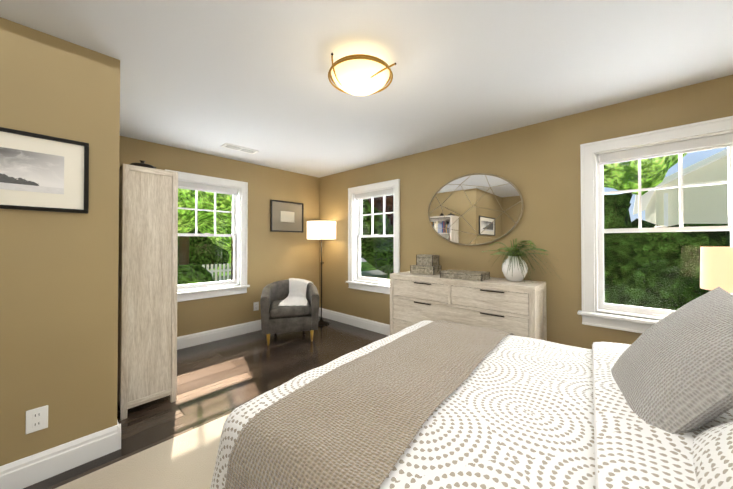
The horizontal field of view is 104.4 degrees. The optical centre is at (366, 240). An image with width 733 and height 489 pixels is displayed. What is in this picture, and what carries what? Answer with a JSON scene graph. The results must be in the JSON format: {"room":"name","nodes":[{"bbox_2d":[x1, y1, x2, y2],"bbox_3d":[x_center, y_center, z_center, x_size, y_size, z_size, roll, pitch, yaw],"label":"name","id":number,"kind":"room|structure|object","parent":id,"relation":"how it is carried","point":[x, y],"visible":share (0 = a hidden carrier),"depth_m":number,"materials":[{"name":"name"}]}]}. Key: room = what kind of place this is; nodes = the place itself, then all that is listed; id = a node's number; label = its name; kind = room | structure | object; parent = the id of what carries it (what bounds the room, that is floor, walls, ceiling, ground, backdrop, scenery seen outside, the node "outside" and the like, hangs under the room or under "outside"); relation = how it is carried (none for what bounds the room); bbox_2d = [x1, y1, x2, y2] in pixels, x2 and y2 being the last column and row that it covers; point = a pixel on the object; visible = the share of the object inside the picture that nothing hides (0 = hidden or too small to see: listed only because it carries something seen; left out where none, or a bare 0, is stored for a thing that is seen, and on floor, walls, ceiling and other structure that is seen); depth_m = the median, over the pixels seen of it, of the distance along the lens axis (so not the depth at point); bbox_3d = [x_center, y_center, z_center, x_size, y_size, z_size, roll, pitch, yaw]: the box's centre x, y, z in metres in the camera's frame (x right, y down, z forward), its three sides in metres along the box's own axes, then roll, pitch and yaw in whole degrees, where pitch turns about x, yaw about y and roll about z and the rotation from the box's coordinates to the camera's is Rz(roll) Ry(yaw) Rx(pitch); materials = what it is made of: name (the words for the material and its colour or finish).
{"room":"bedroom","nodes":[
{"label":"bedroom","id":0,"kind":"room"},
{"bbox_2d":[0,17,119,465],"bbox_3d":[-2.739,0.082,1.747,1.667,2.450,1.659,-1,-1,43],"label":"wall","id":1,"kind":"structure","parent":0,"point":[59,314],"depth_m":1.61,"materials":[{"name":"paint"}]},
{"bbox_2d":[26,405,47,433],"bbox_3d":[-1.783,0.971,1.538,0.009,0.124,0.080,-1,-1,43],"label":"electrical outlet","id":2,"kind":"object","parent":1,"relation":"attached to","point":[36,419],"visible":1,"depth_m":1.54,"materials":[{"name":"white plastic"}]},
{"bbox_2d":[0,127,88,212],"bbox_3d":[-1.973,-0.369,1.333,0.025,0.415,0.960,-1,-1,43],"label":"picture","id":3,"kind":"object","parent":1,"relation":"attached to","point":[39,172],"visible":0.96,"depth_m":1.55,"materials":[{"name":"black"}]},
{"bbox_2d":[0,427,111,488],"bbox_3d":[-2.112,1.226,1.173,0.018,0.150,1.620,-1,-1,43],"label":"baseboard","id":4,"kind":"structure","parent":1,"relation":"attached to","point":[25,472],"depth_m":1.58,"materials":[{"name":"white wood"}]},
{"bbox_2d":[112,420,120,451],"bbox_3d":[-2.155,1.238,2.338,1.661,0.150,0.018,-1,-1,43],"label":"baseboard","id":5,"kind":"structure","parent":1,"relation":"attached to","point":[116,430],"depth_m":1.77,"materials":[{"name":"white wood"}]},
{"bbox_2d":[23,316,387,488],"bbox_3d":[-0.491,1.366,1.623,5.444,0.120,4.860,-1,-1,43],"label":"floor","id":6,"kind":"structure","parent":0,"point":[217,379],"depth_m":2.75,"materials":[{"name":"brown wood"}]},
{"bbox_2d":[55,414,228,488],"bbox_3d":[0.175,1.296,1.282,2.920,0.012,3.000,-1,-1,43],"label":"rug","id":7,"kind":"object","parent":6,"relation":"on","point":[186,460],"depth_m":1.62,"materials":[{"name":"beige carpet"}]},
{"bbox_2d":[117,164,177,419],"bbox_3d":[-1.999,0.378,2.507,0.900,1.872,0.348,-1,-1,43],"label":"wardrobe","id":8,"kind":"object","parent":6,"relation":"on","point":[147,285],"visible":0.83,"depth_m":2.19,"materials":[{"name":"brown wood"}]},
{"bbox_2d":[129,160,154,168],"bbox_3d":[-1.782,-0.597,2.260,0.160,0.072,0.160,-1,-1,43],"label":"decorative dish","id":9,"kind":"object","parent":8,"relation":"on","point":[142,164],"visible":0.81,"depth_m":2.21,"materials":[{"name":"brown metal"}]},
{"bbox_2d":[260,278,319,344],"bbox_3d":[-1.064,0.944,3.962,0.735,0.761,0.749,0,-1,-16],"label":"chair","id":10,"kind":"object","parent":6,"relation":"on","point":[290,305],"visible":1,"depth_m":3.70,"materials":[{"name":"fabric"},{"name":"gold"},{"name":"wood"}]},
{"bbox_2d":[278,278,312,305],"bbox_3d":[-0.972,0.708,4.008,0.514,0.288,0.716,0,-1,-16],"label":"throw","id":11,"kind":"object","parent":10,"relation":"on","point":[291,291],"depth_m":4.14,"materials":[{"name":"white fabric"}]},
{"bbox_2d":[307,221,335,325],"bbox_3d":[-0.721,0.520,4.556,0.464,1.629,0.464,-1,-1,43],"label":"lamp","id":12,"kind":"object","parent":6,"relation":"on","point":[321,230],"visible":0.9,"depth_m":4.38,"materials":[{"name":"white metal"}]},
{"bbox_2d":[390,271,546,340],"bbox_3d":[0.981,0.856,3.014,1.514,0.926,0.450,-1,-1,43],"label":"dresser","id":13,"kind":"object","parent":6,"relation":"on","point":[516,308],"visible":0.65,"depth_m":2.72,"materials":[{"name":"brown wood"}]},
{"bbox_2d":[410,265,440,274],"bbox_3d":[0.705,0.348,3.386,0.306,0.095,0.206,0,-1,39],"label":"decorative box","id":14,"kind":"object","parent":13,"relation":"on","point":[422,269],"visible":0.83,"depth_m":3.30,"materials":[{"name":"beige wood"}]},
{"bbox_2d":[416,254,438,265],"bbox_3d":[0.733,0.238,3.403,0.146,0.125,0.226,1,-1,-44],"label":"decorative box","id":15,"kind":"object","parent":14,"relation":"on","point":[427,260],"visible":1,"depth_m":3.34,"materials":[{"name":"beige wood"}]},
{"bbox_2d":[440,269,489,280],"bbox_3d":[1.004,0.355,2.914,0.426,0.072,0.246,0,-1,40],"label":"decorative box","id":16,"kind":"object","parent":13,"relation":"on","point":[467,275],"visible":1,"depth_m":2.82,"materials":[{"name":"beige wood"}]},
{"bbox_2d":[482,238,560,282],"bbox_3d":[1.355,0.183,2.647,0.474,0.412,0.760,0,-1,-37],"label":"potted plant","id":17,"kind":"object","parent":13,"relation":"on","point":[514,266],"visible":1,"depth_m":2.65,"materials":[{"name":"green plant"}]},
{"bbox_2d":[210,287,732,488],"bbox_3d":[0.798,0.630,1.168,2.291,1.339,1.962,0,-1,38],"label":"bed","id":18,"kind":"object","parent":6,"relation":"on","point":[428,404],"visible":1,"depth_m":0.94,"materials":[{"name":"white fabric"}]},
{"bbox_2d":[224,320,513,488],"bbox_3d":[0.311,0.798,1.549,0.560,0.388,1.922,0,-1,38],"label":"throw","id":19,"kind":"object","parent":18,"relation":"on","point":[356,425],"depth_m":1.03,"materials":[{"name":"beige fabric"}]},
{"bbox_2d":[210,320,595,488],"bbox_3d":[0.469,0.923,1.423,1.456,0.608,1.883,0,-1,38],"label":"duvet","id":20,"kind":"object","parent":18,"relation":"on","point":[438,404],"depth_m":1.01,"materials":[{"name":"white fabric"}]},
{"bbox_2d":[611,287,732,433],"bbox_3d":[1.128,0.424,1.006,0.430,0.473,0.635,0,-1,38],"label":"pillow","id":21,"kind":"object","parent":18,"relation":"on","point":[677,376],"depth_m":0.89,"materials":[{"name":"grey fabric"}]},
{"bbox_3d":[2.420,0.979,1.502,0.572,0.650,0.600,-1,-1,43],"label":"nightstand","id":22,"kind":"object","parent":6,"relation":"on","visible":0},
{"bbox_2d":[700,247,732,292],"bbox_3d":[2.248,0.348,1.666,0.380,0.614,0.380,-1,-1,43],"label":"table lamp","id":23,"kind":"object","parent":22,"relation":"on","point":[716,267],"visible":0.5,"depth_m":1.67,"materials":[{"name":"beige fabric"}]},
{"bbox_2d":[119,136,318,336],"bbox_3d":[-2.489,0.098,3.367,0.160,2.450,4.700,-1,-1,43],"label":"wall","id":24,"kind":"structure","parent":0,"point":[272,257],"depth_m":4.16,"materials":[{"name":"paint"}]},
{"bbox_2d":[165,169,249,301],"bbox_3d":[-2.107,-0.041,3.766,0.262,1.577,1.040,-1,-1,43],"label":"window","id":25,"kind":"structure","parent":24,"relation":"in","point":[237,190],"depth_m":3.88,"materials":[{"name":"white wood"}]},
{"bbox_2d":[177,307,319,349],"bbox_3d":[-1.820,1.254,3.950,0.018,0.150,2.841,-1,-1,43],"label":"baseboard","id":26,"kind":"structure","parent":24,"relation":"attached to","point":[185,341],"depth_m":3.77,"materials":[{"name":"white wood"}]},
{"bbox_2d":[254,302,258,310],"bbox_3d":[-1.620,0.971,4.176,0.009,0.124,0.080,-1,-1,43],"label":"electrical outlet","id":27,"kind":"object","parent":24,"relation":"attached to","point":[256,305],"visible":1,"depth_m":4.17,"materials":[{"name":"white plastic"}]},
{"bbox_2d":[270,200,303,232],"bbox_3d":[-1.265,-0.375,4.562,0.025,0.490,0.590,-1,-1,43],"label":"picture","id":28,"kind":"object","parent":24,"relation":"attached to","point":[286,216],"visible":1,"depth_m":4.54,"materials":[{"name":"black"}]},
{"bbox_2d":[0,0,732,177],"bbox_3d":[-0.491,-1.204,1.648,5.444,0.120,4.860,-1,-1,43],"label":"ceiling","id":29,"kind":"structure","parent":0,"point":[210,77],"depth_m":1.83,"materials":[{"name":"white paint"}]},
{"bbox_2d":[221,143,258,153],"bbox_3d":[-1.549,-1.119,3.492,0.160,0.013,0.400,-1,-1,43],"label":"ceiling vent","id":30,"kind":"object","parent":29,"relation":"in","point":[239,148],"visible":1,"depth_m":3.46,"materials":[{"name":"white plastic"}]},
{"bbox_2d":[328,53,395,95],"bbox_3d":[-0.046,-1.049,1.812,0.417,0.187,0.440,-1,-1,43],"label":"ceiling light","id":31,"kind":"object","parent":29,"relation":"attached to","point":[360,74],"visible":1,"depth_m":1.73,"materials":[{"name":"white glass"}]},
{"bbox_2d":[319,75,732,348],"bbox_3d":[1.101,0.098,3.364,5.444,2.450,0.160,-1,-1,43],"label":"wall","id":32,"kind":"structure","parent":0,"point":[538,165],"depth_m":2.78,"materials":[{"name":"paint"}]},
{"bbox_2d":[320,308,389,335],"bbox_3d":[1.041,1.247,3.287,5.124,0.150,0.018,-1,-1,43],"label":"baseboard","id":33,"kind":"structure","parent":32,"relation":"attached to","point":[374,326],"depth_m":4.37,"materials":[{"name":"white wood"}]},
{"bbox_2d":[346,179,399,293],"bbox_3d":[0.139,-0.036,4.237,1.040,1.577,0.262,-1,-1,43],"label":"window","id":34,"kind":"structure","parent":32,"relation":"in","point":[357,195],"depth_m":4.30,"materials":[{"name":"white wood"}]},
{"bbox_2d":[428,173,523,245],"bbox_3d":[1.163,-0.339,3.183,1.074,0.804,0.023,-1,-1,43],"label":"mirror","id":35,"kind":"object","parent":32,"relation":"attached to","point":[475,209],"visible":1,"depth_m":3.14,"materials":[{"name":"clear glass"}]},
{"bbox_2d":[577,116,732,333],"bbox_3d":[2.313,-0.056,2.234,1.040,1.577,0.262,-1,-1,43],"label":"window","id":36,"kind":"structure","parent":32,"relation":"in","point":[596,156],"depth_m":2.33,"materials":[{"name":"white wood"}]},
{"label":"outside","id":37,"kind":"structure","parent":0,"visible":0},
{"bbox_2d":[213,258,387,281],"bbox_3d":[0.035,1.833,-0.117,80.000,0.210,80.000,-1,-1,43],"label":"ground","id":38,"kind":"structure","parent":37,"point":[366,268],"depth_m":16.67,"materials":[{"name":"grey concrete"}]},
{"bbox_2d":[177,153,730,310],"bbox_3d":[-1.859,-2.233,10.354,27.917,10.201,24.090,-1,-1,43],"label":"trees","id":39,"kind":"object","parent":38,"relation":"on","point":[650,268],"depth_m":3.74,"materials":[{"name":"green plant"}]},
{"bbox_2d":[633,149,727,226],"bbox_3d":[15.236,-1.267,8.264,10.850,6.177,8.400,-1,-1,43],"label":"house","id":40,"kind":"structure","parent":38,"relation":"on","point":[703,200],"depth_m":8.31,"materials":[{"name":"beige"}]}
]}

